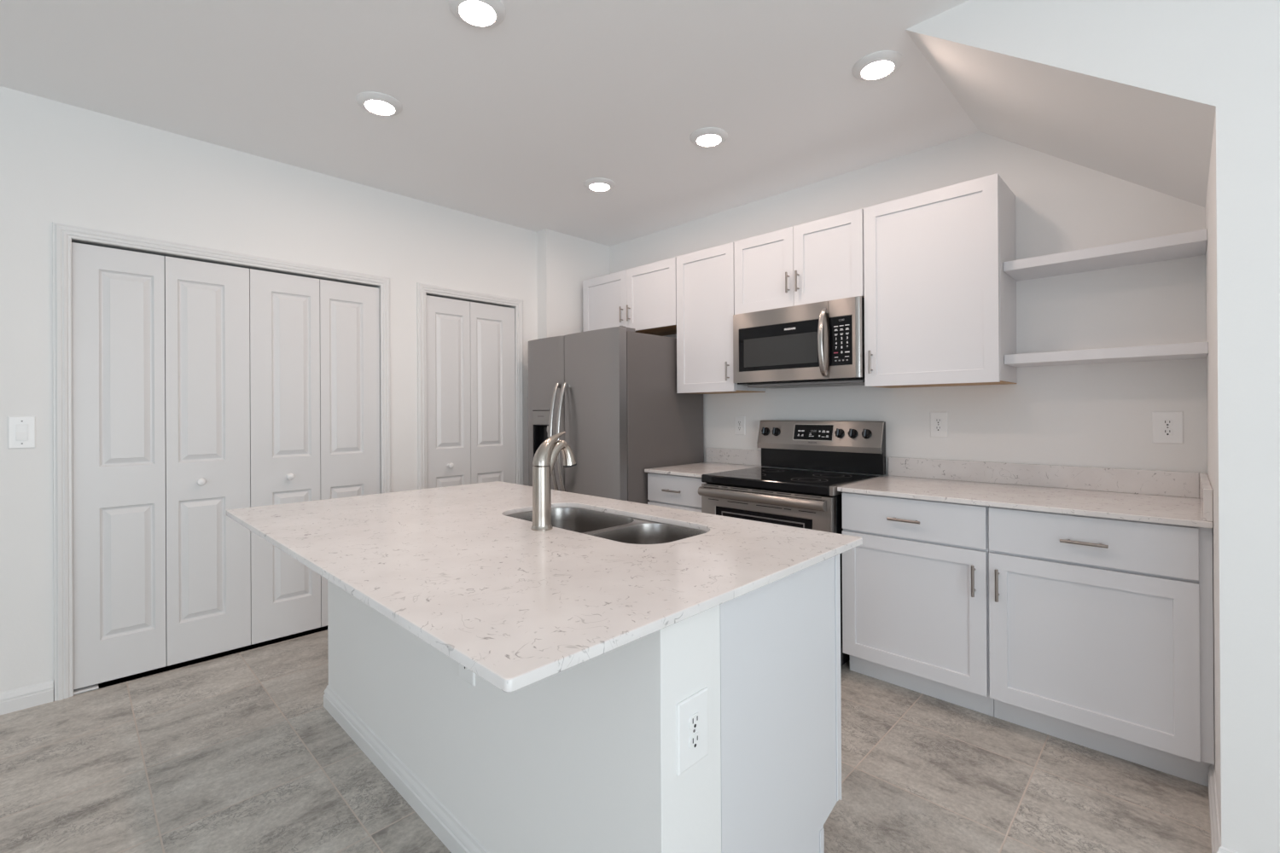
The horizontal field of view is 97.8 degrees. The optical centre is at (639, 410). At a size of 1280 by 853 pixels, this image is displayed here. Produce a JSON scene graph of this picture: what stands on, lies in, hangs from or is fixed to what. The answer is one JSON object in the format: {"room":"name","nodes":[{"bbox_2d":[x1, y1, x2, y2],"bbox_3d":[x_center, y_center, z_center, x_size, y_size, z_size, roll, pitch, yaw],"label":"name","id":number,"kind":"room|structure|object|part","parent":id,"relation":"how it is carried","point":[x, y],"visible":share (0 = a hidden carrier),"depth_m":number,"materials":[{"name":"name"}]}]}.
{"room":"kitchen","nodes":[
{"label":"kitchen","id":0,"kind":"room"},
{"bbox_2d":[0,86,537,695],"bbox_3d":[-3.271,-0.044,2.284,0.750,2.641,6.346,0,0,44],"label":"wall","id":1,"kind":"structure","parent":0,"point":[61,163],"depth_m":2.67,"materials":[{"name":"white paint"}]},
{"bbox_2d":[7,416,35,448],"bbox_3d":[-2.641,0.093,2.384,0.011,0.138,0.080,0,0,44],"label":"light switch","id":2,"kind":"object","parent":1,"relation":"attached to","point":[21,430],"visible":1,"depth_m":2.38,"materials":[{"name":"white plastic"}]},
{"bbox_3d":[-2.640,0.093,2.383,0.002,0.071,0.037,0,0,44],"label":"rocker frame","id":3,"kind":"part","parent":2,"relation":"part of","materials":[{"name":"white plastic"}]},
{"bbox_2d":[0,680,53,715],"bbox_3d":[-3.888,1.232,1.094,0.015,0.091,3.774,0,0,44],"label":"baseboard","id":4,"kind":"structure","parent":1,"relation":"attached to","point":[33,695],"depth_m":2.38,"materials":[{"name":"white paint"}]},
{"bbox_2d":[71,242,250,694],"bbox_3d":[-2.311,0.257,2.738,0.080,2.030,0.665,0,0,44],"label":"door","id":5,"kind":"structure","parent":1,"relation":"in","point":[161,352],"depth_m":2.71,"materials":[{"name":"white paint"}]},
{"bbox_3d":[-2.448,0.247,2.630,0.034,2.010,0.318,0,0,44],"label":"panel","id":6,"kind":"part","parent":5,"relation":"part of","materials":[{"name":"white paint"}]},
{"bbox_3d":[-2.213,0.358,2.812,0.046,0.037,0.037,0,0,44],"label":"knob","id":7,"kind":"part","parent":5,"relation":"part of","materials":[{"name":"white plastic"}]},
{"bbox_3d":[-2.215,0.247,2.869,0.034,2.010,0.344,0,0,44],"label":"panel","id":8,"kind":"part","parent":5,"relation":"part of","materials":[{"name":"white paint"}]},
{"bbox_2d":[52,221,391,701],"bbox_3d":[-2.064,0.220,2.968,0.019,2.102,1.459,0,0,44],"label":"door frame","id":9,"kind":"structure","parent":1,"relation":"attached to","point":[62,235],"depth_m":2.48,"materials":[{"name":"white paint"}]},
{"bbox_2d":[249,268,380,645],"bbox_3d":[-1.842,0.245,3.218,0.080,2.010,0.670,0,0,44],"label":"door","id":10,"kind":"structure","parent":1,"relation":"in","point":[314,344],"depth_m":3.17,"materials":[{"name":"white paint"}]},
{"bbox_3d":[-1.976,0.246,3.114,0.034,2.010,0.336,0,0,44],"label":"panel","id":11,"kind":"part","parent":10,"relation":"part of","materials":[{"name":"white paint"}]},
{"bbox_3d":[-1.940,0.364,3.092,0.046,0.037,0.037,0,0,44],"label":"knob","id":12,"kind":"part","parent":10,"relation":"part of","materials":[{"name":"white plastic"}]},
{"bbox_3d":[-1.740,0.245,3.355,0.034,2.010,0.332,0,0,44],"label":"panel","id":13,"kind":"part","parent":10,"relation":"part of","materials":[{"name":"white paint"}]},
{"bbox_2d":[416,282,523,489],"bbox_3d":[-1.155,0.216,3.900,0.019,2.102,0.808,0,0,44],"label":"door frame","id":14,"kind":"structure","parent":1,"relation":"attached to","point":[422,289],"depth_m":3.72,"materials":[{"name":"white paint"}]},
{"bbox_2d":[426,295,515,488],"bbox_3d":[-1.166,0.242,3.911,0.080,2.010,0.687,0,0,44],"label":"door","id":15,"kind":"structure","parent":1,"relation":"in","point":[471,384],"depth_m":3.90,"materials":[{"name":"white paint"}]},
{"bbox_3d":[-1.309,0.243,3.797,0.034,2.010,0.322,0,0,44],"label":"panel","id":16,"kind":"part","parent":15,"relation":"part of","materials":[{"name":"white paint"}]},
{"bbox_3d":[-1.280,0.370,3.768,0.046,0.037,0.037,0,0,44],"label":"knob","id":17,"kind":"part","parent":15,"relation":"part of","materials":[{"name":"white plastic"}]},
{"bbox_3d":[-1.068,0.242,4.044,0.034,2.010,0.362,0,0,44],"label":"panel","id":18,"kind":"part","parent":15,"relation":"part of","materials":[{"name":"white paint"}]},
{"bbox_2d":[0,0,979,246],"bbox_3d":[-0.717,-1.433,0.244,7.470,0.100,7.240,0,0,44],"label":"ceiling","id":19,"kind":"structure","parent":0,"point":[508,122],"depth_m":2.39,"materials":[{"name":"white paint"}]},
{"bbox_2d":[355,91,402,116],"bbox_3d":[-1.165,-1.366,2.498,0.188,0.021,0.188,0,0,44],"label":"recessed light","id":20,"kind":"object","parent":19,"relation":"in","point":[379,103],"visible":1,"depth_m":2.47,"materials":[{"name":"white paint"}]},
{"bbox_2d":[365,100,394,114],"bbox_3d":[-1.165,-1.361,2.498,0.119,0.010,0.119,0,0,44],"label":"diffuser","id":21,"kind":"object","parent":20,"relation":"attached to","point":[374,107],"depth_m":2.49,"materials":[{"name":"white plastic"}]},
{"bbox_2d":[448,0,506,28],"bbox_3d":[-0.557,-1.370,1.911,0.188,0.021,0.188,0,0,44],"label":"recessed light","id":22,"kind":"object","parent":19,"relation":"in","point":[480,14],"visible":1,"depth_m":1.91,"materials":[{"name":"white"}]},
{"bbox_2d":[459,0,495,24],"bbox_3d":[-0.557,-1.366,1.911,0.119,0.010,0.119,0,0,44],"label":"diffuser","id":23,"kind":"object","parent":22,"relation":"attached to","point":[470,12],"depth_m":1.91,"materials":[{"name":"white plastic"}]},
{"bbox_2d":[583,177,615,191],"bbox_3d":[-0.246,-1.369,3.397,0.188,0.021,0.188,0,0,44],"label":"recessed light","id":24,"kind":"object","parent":19,"relation":"in","point":[598,184],"visible":1,"depth_m":3.36,"materials":[{"name":"white"}]},
{"bbox_2d":[589,183,609,191],"bbox_3d":[-0.246,-1.365,3.396,0.119,0.010,0.119,0,0,44],"label":"diffuser","id":25,"kind":"object","parent":24,"relation":"attached to","point":[595,187],"depth_m":3.40,"materials":[{"name":"white plastic"}]},
{"bbox_2d":[690,127,727,146],"bbox_3d":[0.348,-1.374,2.817,0.188,0.021,0.188,0,0,44],"label":"recessed light","id":26,"kind":"object","parent":19,"relation":"in","point":[707,136],"visible":1,"depth_m":2.79,"materials":[{"name":"white"}]},
{"bbox_2d":[697,134,721,145],"bbox_3d":[0.348,-1.369,2.817,0.119,0.010,0.119,0,0,44],"label":"diffuser","id":27,"kind":"object","parent":26,"relation":"attached to","point":[702,140],"depth_m":2.81,"materials":[{"name":"white plastic"}]},
{"bbox_2d":[852,50,902,81],"bbox_3d":[0.955,-1.378,2.243,0.188,0.021,0.188,0,0,44],"label":"recessed light","id":28,"kind":"object","parent":19,"relation":"in","point":[878,65],"visible":1,"depth_m":2.22,"materials":[{"name":"white"}]},
{"bbox_2d":[861,60,893,78],"bbox_3d":[0.955,-1.374,2.243,0.119,0.010,0.119,0,0,44],"label":"diffuser","id":29,"kind":"object","parent":28,"relation":"attached to","point":[870,69],"depth_m":2.24,"materials":[{"name":"white plastic"}]},
{"bbox_2d":[536,228,610,339],"bbox_3d":[-0.784,-0.054,4.748,0.868,2.641,0.654,0,0,44],"label":"wall","id":30,"kind":"structure","parent":0,"point":[564,261],"depth_m":4.33,"materials":[{"name":"white paint"}]},
{"bbox_2d":[0,626,1211,852],"bbox_3d":[-0.701,1.308,0.239,7.470,0.100,7.240,0,0,44],"label":"floor","id":31,"kind":"structure","parent":0,"point":[241,752],"depth_m":1.91,"materials":[{"name":"tile"}]},
{"bbox_2d":[323,554,841,852],"bbox_3d":[-0.375,0.826,2.003,1.942,0.866,0.821,0,0,44],"label":"kitchen island","id":32,"kind":"object","parent":31,"relation":"on","point":[581,758],"visible":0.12,"depth_m":1.33,"materials":[{"name":"white paint"}]},
{"bbox_3d":[-0.590,1.215,1.782,1.939,0.091,0.202,0,0,44],"label":"baseboard","id":33,"kind":"part","parent":32,"relation":"part of","materials":[{"name":"white paint"}]},
{"bbox_2d":[459,663,475,686],"bbox_3d":[-0.483,0.684,1.549,0.084,0.134,0.009,0,0,44],"label":"wall outlet","id":34,"kind":"object","parent":32,"relation":"attached to","point":[466,674],"visible":0.17,"depth_m":1.54,"materials":[{"name":"white plastic"}]},
{"bbox_2d":[225,481,862,692],"bbox_3d":[-0.470,0.383,1.871,1.962,0.020,1.185,0,0,44],"label":"island countertop","id":35,"kind":"structure","parent":32,"relation":"on","point":[518,607],"depth_m":1.33,"materials":[{"name":"stone"}]},
{"bbox_2d":[530,431,576,531],"bbox_3d":[-0.274,0.220,1.790,0.067,0.303,0.169,0,0,44],"label":"faucet","id":36,"kind":"object","parent":35,"relation":"on","point":[545,456],"visible":1,"depth_m":1.74,"materials":[{"name":"silver metal"}]},
{"bbox_3d":[-0.286,0.121,1.777,0.056,0.106,0.122,0,0,44],"label":"lever","id":37,"kind":"part","parent":36,"relation":"part of","materials":[{"name":"silver metal"}]},
{"bbox_3d":[-0.264,0.157,1.800,0.045,0.125,0.139,0,0,44],"label":"spout","id":38,"kind":"part","parent":36,"relation":"part of","materials":[{"name":"silver metal"}]},
{"bbox_2d":[506,507,706,544],"bbox_3d":[-0.142,0.491,1.900,0.838,0.200,0.395,0,0,44],"label":"sink","id":39,"kind":"object","parent":35,"relation":"in","point":[618,528],"visible":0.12,"depth_m":1.93,"materials":[{"name":"silver metal"}]},
{"bbox_2d":[676,686,708,776],"bbox_3d":[0.106,0.634,1.105,0.009,0.137,0.094,0,0,44],"label":"wall outlet","id":40,"kind":"object","parent":32,"relation":"attached to","point":[692,747],"visible":1,"depth_m":1.10,"materials":[{"name":"white plastic"}]},
{"bbox_2d":[688,732,699,750],"bbox_3d":[0.108,0.654,1.104,0.003,0.028,0.033,0,0,44],"label":"socket","id":41,"kind":"object","parent":40,"relation":"attached to","point":[694,737],"depth_m":1.10,"materials":[{"name":"white plastic"}]},
{"bbox_2d":[688,712,699,730],"bbox_3d":[0.108,0.615,1.104,0.003,0.028,0.033,0,0,44],"label":"socket","id":42,"kind":"object","parent":40,"relation":"attached to","point":[694,718],"depth_m":1.10,"materials":[{"name":"white plastic"}]},
{"bbox_3d":[0.361,0.821,1.387,0.020,0.866,0.562,0,0,44],"label":"panel","id":43,"kind":"part","parent":32,"relation":"part of","materials":[{"name":"white paint"}]},
{"bbox_2d":[528,325,703,504],"bbox_3d":[-0.212,0.371,3.962,0.960,1.782,0.922,0,0,44],"label":"refrigerator","id":44,"kind":"object","parent":31,"relation":"on","point":[615,399],"visible":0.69,"depth_m":3.59,"materials":[{"name":"grey metal"}]},
{"bbox_3d":[-0.679,0.050,3.896,0.228,0.098,0.007,0,0,44],"label":"dispenser panel","id":45,"kind":"part","parent":44,"relation":"part of","materials":[{"name":"grey"}]},
{"bbox_3d":[-0.641,0.350,3.908,0.420,1.708,0.078,0,0,44],"label":"door","id":46,"kind":"part","parent":44,"relation":"part of","materials":[{"name":"silver metal"}]},
{"bbox_3d":[-0.572,0.191,3.731,0.031,0.755,0.089,0,0,44],"label":"handle","id":47,"kind":"part","parent":44,"relation":"part of","materials":[{"name":"silver metal"}]},
{"bbox_3d":[-0.515,0.191,3.675,0.031,0.755,0.089,0,0,44],"label":"handle","id":48,"kind":"part","parent":44,"relation":"part of","materials":[{"name":"silver metal"}]},
{"bbox_3d":[-0.297,0.348,3.572,0.534,1.708,0.078,0,0,44],"label":"door","id":49,"kind":"part","parent":44,"relation":"part of","materials":[{"name":"silver metal"}]},
{"bbox_2d":[647,472,703,512],"bbox_3d":[0.422,0.821,3.563,0.467,0.874,0.666,0,0,44],"label":"base cabinet","id":50,"kind":"object","parent":31,"relation":"on","point":[668,491],"visible":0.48,"depth_m":3.35,"materials":[{"name":"white wood"}]},
{"bbox_3d":[0.193,0.483,3.346,0.140,0.011,0.036,0,0,44],"label":"handle","id":51,"kind":"part","parent":50,"relation":"part of","materials":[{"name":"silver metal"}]},
{"bbox_3d":[0.222,0.860,3.357,0.459,0.574,0.019,0,0,44],"label":"door","id":52,"kind":"part","parent":50,"relation":"part of","materials":[{"name":"white paint"}]},
{"bbox_2d":[644,448,765,477],"bbox_3d":[0.422,0.323,3.569,0.470,0.122,0.656,0,0,44],"label":"countertop","id":53,"kind":"structure","parent":50,"relation":"on","point":[718,460],"depth_m":3.68,"materials":[{"name":"stone"}]},
{"bbox_2d":[698,420,885,666],"bbox_3d":[0.840,0.642,3.094,0.779,1.164,0.697,0,0,44],"label":"range","id":54,"kind":"object","parent":31,"relation":"on","point":[811,500],"visible":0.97,"depth_m":3.07,"materials":[{"name":"silver metal"}]},
{"bbox_3d":[0.599,0.450,2.867,0.739,0.054,0.037,0,0,44],"label":"handle","id":55,"kind":"part","parent":54,"relation":"part of","materials":[{"name":"silver metal"}]},
{"bbox_3d":[0.624,0.708,2.877,0.570,0.366,0.001,0,0,44],"label":"oven glass","id":56,"kind":"part","parent":54,"relation":"part of","materials":[{"name":"black glass"}]},
{"bbox_3d":[0.792,0.133,3.530,0.053,0.052,0.034,0,0,44],"label":"knob","id":57,"kind":"part","parent":54,"relation":"part of","materials":[{"name":"black plastic"}]},
{"bbox_3d":[0.638,0.732,2.888,0.769,0.646,0.042,0,0,44],"label":"oven door","id":58,"kind":"part","parent":54,"relation":"part of","materials":[{"name":"silver metal"}]},
{"bbox_3d":[0.846,0.133,3.478,0.053,0.052,0.034,0,0,44],"label":"knob","id":59,"kind":"part","parent":54,"relation":"part of","materials":[{"name":"black plastic"}]},
{"bbox_2d":[701,466,881,496],"bbox_3d":[0.826,0.379,3.081,0.778,0.046,0.583,0,0,44],"label":"cooktop","id":60,"kind":"object","parent":54,"relation":"in","point":[770,480],"depth_m":2.94,"materials":[{"name":"black glass"}]},
{"bbox_3d":[1.040,0.148,3.305,0.775,0.176,0.040,0,0,44],"label":"control panel","id":61,"kind":"part","parent":54,"relation":"part of","materials":[{"name":"silver metal"}]},
{"bbox_3d":[0.894,0.730,2.607,0.008,0.646,0.002,0,0,44],"label":"door edge trim","id":62,"kind":"part","parent":54,"relation":"part of","materials":[{"name":"silver metal"}]},
{"bbox_3d":[1.139,0.131,3.191,0.053,0.052,0.034,0,0,44],"label":"knob","id":63,"kind":"part","parent":54,"relation":"part of","materials":[{"name":"black plastic"}]},
{"bbox_3d":[1.195,0.130,3.138,0.053,0.052,0.034,0,0,44],"label":"knob","id":64,"kind":"part","parent":54,"relation":"part of","materials":[{"name":"black plastic"}]},
{"bbox_3d":[1.250,0.130,3.083,0.053,0.052,0.034,0,0,44],"label":"knob","id":65,"kind":"part","parent":54,"relation":"part of","materials":[{"name":"black plastic"}]},
{"bbox_3d":[1.320,0.146,3.036,0.002,0.178,0.048,0,0,44],"label":"panel trim","id":66,"kind":"part","parent":54,"relation":"part of","materials":[{"name":"silver metal"}]},
{"bbox_2d":[841,492,994,716],"bbox_3d":[1.372,0.814,2.636,0.600,0.874,0.666,0,0,44],"label":"base cabinet","id":67,"kind":"object","parent":31,"relation":"on","point":[916,590],"visible":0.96,"depth_m":2.40,"materials":[{"name":"white wood"}]},
{"bbox_3d":[1.145,0.476,2.417,0.135,0.011,0.036,0,0,44],"label":"handle","id":68,"kind":"part","parent":67,"relation":"part of","materials":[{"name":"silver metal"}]},
{"bbox_3d":[1.169,0.470,2.431,0.591,0.169,0.019,0,0,44],"label":"drawer","id":69,"kind":"part","parent":67,"relation":"part of","materials":[{"name":"white paint"}]},
{"bbox_3d":[1.334,0.680,2.233,0.011,0.125,0.036,0,0,44],"label":"handle","id":70,"kind":"part","parent":67,"relation":"part of","materials":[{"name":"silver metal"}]},
{"bbox_2d":[988,506,1214,786],"bbox_3d":[1.811,0.811,2.207,0.624,0.874,0.666,0,0,44],"label":"base cabinet","id":71,"kind":"object","parent":31,"relation":"on","point":[1101,630],"visible":0.93,"depth_m":1.97,"materials":[{"name":"white wood"}]},
{"bbox_3d":[1.393,0.680,2.175,0.011,0.125,0.036,0,0,44],"label":"handle","id":72,"kind":"part","parent":71,"relation":"part of","materials":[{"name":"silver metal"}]},
{"bbox_2d":[837,456,1213,528],"bbox_3d":[1.595,0.314,2.425,1.234,0.122,0.656,0,0,44],"label":"countertop","id":73,"kind":"structure","parent":71,"relation":"on","point":[1170,497],"depth_m":2.39,"materials":[{"name":"stone"}]},
{"bbox_3d":[1.583,0.472,1.989,0.135,0.011,0.036,0,0,44],"label":"handle","id":74,"kind":"part","parent":71,"relation":"part of","materials":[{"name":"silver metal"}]},
{"bbox_3d":[1.599,0.467,2.012,0.589,0.169,0.019,0,0,44],"label":"drawer","id":75,"kind":"part","parent":71,"relation":"part of","materials":[{"name":"white paint"}]},
{"bbox_2d":[610,131,1207,477],"bbox_3d":[1.813,-0.072,2.755,7.370,2.641,0.120,0,0,44],"label":"wall","id":76,"kind":"structure","parent":0,"point":[1092,415],"depth_m":2.60,"materials":[{"name":"white paint"}]},
{"bbox_2d":[582,256,676,336],"bbox_3d":[0.005,-0.796,4.160,0.961,0.450,0.387,0,0,44],"label":"upper cabinet","id":77,"kind":"object","parent":76,"relation":"attached to","point":[643,298],"visible":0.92,"depth_m":4.00,"materials":[{"name":"white wood"}]},
{"bbox_3d":[-0.266,-0.794,4.218,0.486,0.450,0.019,0,0,44],"label":"door","id":78,"kind":"part","parent":77,"relation":"part of","materials":[{"name":"white paint"}]},
{"bbox_3d":[-0.137,-0.698,4.054,0.011,0.115,0.036,0,0,44],"label":"handle","id":79,"kind":"part","parent":77,"relation":"part of","materials":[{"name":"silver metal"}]},
{"bbox_3d":[-0.084,-0.699,4.003,0.011,0.115,0.036,0,0,44],"label":"handle","id":80,"kind":"part","parent":77,"relation":"part of","materials":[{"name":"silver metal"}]},
{"bbox_3d":[0.077,-0.797,3.883,0.467,0.450,0.019,0,0,44],"label":"door","id":81,"kind":"part","parent":77,"relation":"part of","materials":[{"name":"white paint"}]},
{"bbox_3d":[0.026,-0.574,4.180,0.960,0.005,0.326,0,0,44],"label":"panel","id":82,"kind":"part","parent":77,"relation":"part of","materials":[{"name":"brown wood"}]},
{"bbox_2d":[676,242,765,394],"bbox_3d":[0.516,-0.571,3.662,0.459,0.907,0.387,0,0,44],"label":"upper cabinet","id":83,"kind":"object","parent":76,"relation":"attached to","point":[706,277],"visible":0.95,"depth_m":3.55,"materials":[{"name":"white wood"}]},
{"bbox_3d":[0.413,-0.571,3.556,0.455,0.907,0.019,0,0,44],"label":"door","id":84,"kind":"part","parent":83,"relation":"part of","materials":[{"name":"white paint"}]},
{"bbox_3d":[0.532,-0.240,3.403,0.011,0.115,0.036,0,0,44],"label":"handle","id":85,"kind":"part","parent":83,"relation":"part of","materials":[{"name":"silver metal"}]},
{"bbox_3d":[0.539,-0.121,3.682,0.458,0.005,0.326,0,0,44],"label":"panel","id":86,"kind":"part","parent":83,"relation":"part of","materials":[{"name":"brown wood"}]},
{"bbox_2d":[706,448,761,465],"bbox_3d":[0.644,0.312,3.797,0.470,0.102,0.020,0,0,44],"label":"backsplash","id":87,"kind":"structure","parent":76,"relation":"attached to","point":[753,457],"depth_m":3.79,"materials":[{"name":"stone"}]},
{"bbox_2d":[734,416,745,435],"bbox_3d":[0.676,0.101,3.775,0.082,0.128,0.009,0,0,44],"label":"wall outlet","id":88,"kind":"object","parent":76,"relation":"attached to","point":[739,421],"visible":1,"depth_m":3.77,"materials":[{"name":"white plastic"}]},
{"bbox_2d":[733,209,864,314],"bbox_3d":[0.963,-0.806,3.226,0.786,0.444,0.387,0,0,44],"label":"upper cabinet","id":89,"kind":"object","parent":76,"relation":"attached to","point":[820,260],"visible":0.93,"depth_m":3.07,"materials":[{"name":"white wood"}]},
{"bbox_3d":[0.720,-0.804,3.255,0.393,0.444,0.019,0,0,44],"label":"door","id":90,"kind":"part","parent":89,"relation":"part of","materials":[{"name":"white paint"}]},
{"bbox_3d":[0.823,-0.715,3.117,0.011,0.115,0.036,0,0,44],"label":"handle","id":91,"kind":"part","parent":89,"relation":"part of","materials":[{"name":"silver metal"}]},
{"bbox_3d":[0.866,-0.714,3.076,0.011,0.115,0.036,0,0,44],"label":"handle","id":92,"kind":"part","parent":89,"relation":"part of","materials":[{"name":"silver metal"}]},
{"bbox_2d":[733,296,864,389],"bbox_3d":[0.948,-0.360,3.201,0.772,0.436,0.442,0,0,44],"label":"microwave","id":93,"kind":"object","parent":89,"relation":"attached to","point":[819,344],"visible":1,"depth_m":3.05,"materials":[{"name":"silver metal"}]},
{"bbox_3d":[0.786,-0.372,3.158,0.602,0.410,0.029,0,0,44],"label":"door","id":94,"kind":"part","parent":93,"relation":"part of","materials":[{"name":"silver metal"}]},
{"bbox_3d":[0.783,-0.360,3.144,0.535,0.253,0.001,0,0,44],"label":"door glass","id":95,"kind":"part","parent":93,"relation":"part of","materials":[{"name":"black glass"}]},
{"bbox_3d":[0.957,-0.361,2.928,0.029,0.359,0.062,0,0,44],"label":"handle","id":96,"kind":"part","parent":93,"relation":"part of","materials":[{"name":"silver metal"}]},
{"bbox_3d":[1.054,-0.374,2.896,0.142,0.410,0.029,0,0,44],"label":"control panel","id":97,"kind":"part","parent":93,"relation":"part of","materials":[{"name":"silver metal"}]},
{"bbox_3d":[1.115,-0.374,2.837,0.026,0.410,0.029,0,0,44],"label":"trim","id":98,"kind":"part","parent":93,"relation":"part of","materials":[{"name":"silver metal"}]},
{"bbox_3d":[1.001,-0.807,2.982,0.385,0.444,0.019,0,0,44],"label":"door","id":99,"kind":"part","parent":89,"relation":"part of","materials":[{"name":"white paint"}]},
{"bbox_2d":[930,412,948,437],"bbox_3d":[1.559,0.073,2.913,0.084,0.134,0.009,0,0,44],"label":"wall outlet","id":100,"kind":"object","parent":76,"relation":"attached to","point":[939,421],"visible":1,"depth_m":2.91,"materials":[{"name":"white plastic"}]},
{"bbox_2d":[935,425,942,430],"bbox_3d":[1.557,0.093,2.911,0.033,0.028,0.003,0,0,44],"label":"socket","id":101,"kind":"object","parent":100,"relation":"attached to","point":[937,427],"depth_m":2.91,"materials":[{"name":"white plastic"}]},
{"bbox_2d":[935,418,942,424],"bbox_3d":[1.557,0.054,2.911,0.033,0.028,0.003,0,0,44],"label":"socket","id":102,"kind":"object","parent":100,"relation":"attached to","point":[938,421],"depth_m":2.91,"materials":[{"name":"white plastic"}]},
{"bbox_2d":[863,173,1016,388],"bbox_3d":[1.458,-0.578,2.743,0.589,0.907,0.387,0,0,44],"label":"upper cabinet","id":103,"kind":"object","parent":76,"relation":"attached to","point":[940,300],"visible":1,"depth_m":2.60,"materials":[{"name":"white wood"}]},
{"bbox_3d":[1.155,-0.243,2.795,0.011,0.115,0.036,0,0,44],"label":"handle","id":104,"kind":"part","parent":103,"relation":"part of","materials":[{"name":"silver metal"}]},
{"bbox_3d":[1.481,-0.128,2.763,0.588,0.005,0.326,0,0,44],"label":"panel","id":105,"kind":"part","parent":103,"relation":"part of","materials":[{"name":"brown wood"}]},
{"bbox_2d":[888,456,1199,498],"bbox_3d":[1.809,0.303,2.660,1.212,0.102,0.020,0,0,44],"label":"backsplash","id":106,"kind":"structure","parent":76,"relation":"attached to","point":[1136,481],"depth_m":2.55,"materials":[{"name":"stone"}]},
{"bbox_2d":[1003,228,1207,281],"bbox_3d":[1.938,-0.642,2.356,0.636,0.042,0.272,0,0,44],"label":"wall shelf","id":107,"kind":"object","parent":76,"relation":"attached to","point":[1192,243],"visible":1,"depth_m":2.28,"materials":[{"name":"white paint"}]},
{"bbox_2d":[1004,342,1208,367],"bbox_3d":[1.941,-0.229,2.355,0.636,0.042,0.272,0,0,44],"label":"wall shelf","id":108,"kind":"object","parent":76,"relation":"attached to","point":[1199,350],"visible":1,"depth_m":2.26,"materials":[{"name":"white paint"}]},
{"bbox_2d":[1152,411,1183,444],"bbox_3d":[2.181,0.070,2.306,0.094,0.134,0.009,0,0,44],"label":"wall outlet","id":109,"kind":"object","parent":76,"relation":"attached to","point":[1167,427],"visible":1,"depth_m":2.30,"materials":[{"name":"white plastic"}]},
{"bbox_2d":[1162,429,1173,436],"bbox_3d":[2.179,0.089,2.304,0.033,0.028,0.003,0,0,44],"label":"socket","id":110,"kind":"object","parent":109,"relation":"attached to","point":[1165,432],"depth_m":2.30,"materials":[{"name":"white plastic"}]},
{"bbox_2d":[1162,419,1173,426],"bbox_3d":[2.179,0.050,2.304,0.033,0.028,0.003,0,0,44],"label":"socket","id":111,"kind":"object","parent":109,"relation":"attached to","point":[1165,422],"depth_m":2.30,"materials":[{"name":"white plastic"}]},
{"bbox_2d":[916,44,1214,207],"bbox_3d":[1.696,-1.057,2.131,0.906,0.673,0.930,0,0,44],"label":"ceiling","id":112,"kind":"structure","parent":0,"point":[1167,152],"depth_m":2.08,"materials":[{"name":"white paint"}]},
{"bbox_2d":[905,0,1279,852],"bbox_3d":[2.324,-0.079,0.794,3.660,2.641,0.113,0,0,44],"label":"wall","id":113,"kind":"structure","parent":0,"point":[1218,61],"depth_m":1.46,"materials":[{"name":"white paint"}]},
{"bbox_2d":[1207,764,1238,852],"bbox_3d":[2.733,1.194,0.652,2.890,0.091,0.505,0,0,44],"label":"baseboard","id":114,"kind":"structure","parent":113,"relation":"attached to","point":[1213,811],"depth_m":1.62,"materials":[{"name":"white paint"}]},
{"bbox_2d":[1204,124,1219,818],"bbox_3d":[1.984,0.192,1.855,0.120,2.108,0.930,0,0,44],"label":"wall","id":115,"kind":"structure","parent":0,"point":[1210,204],"depth_m":1.74,"materials":[{"name":"white paint"}]}
]}

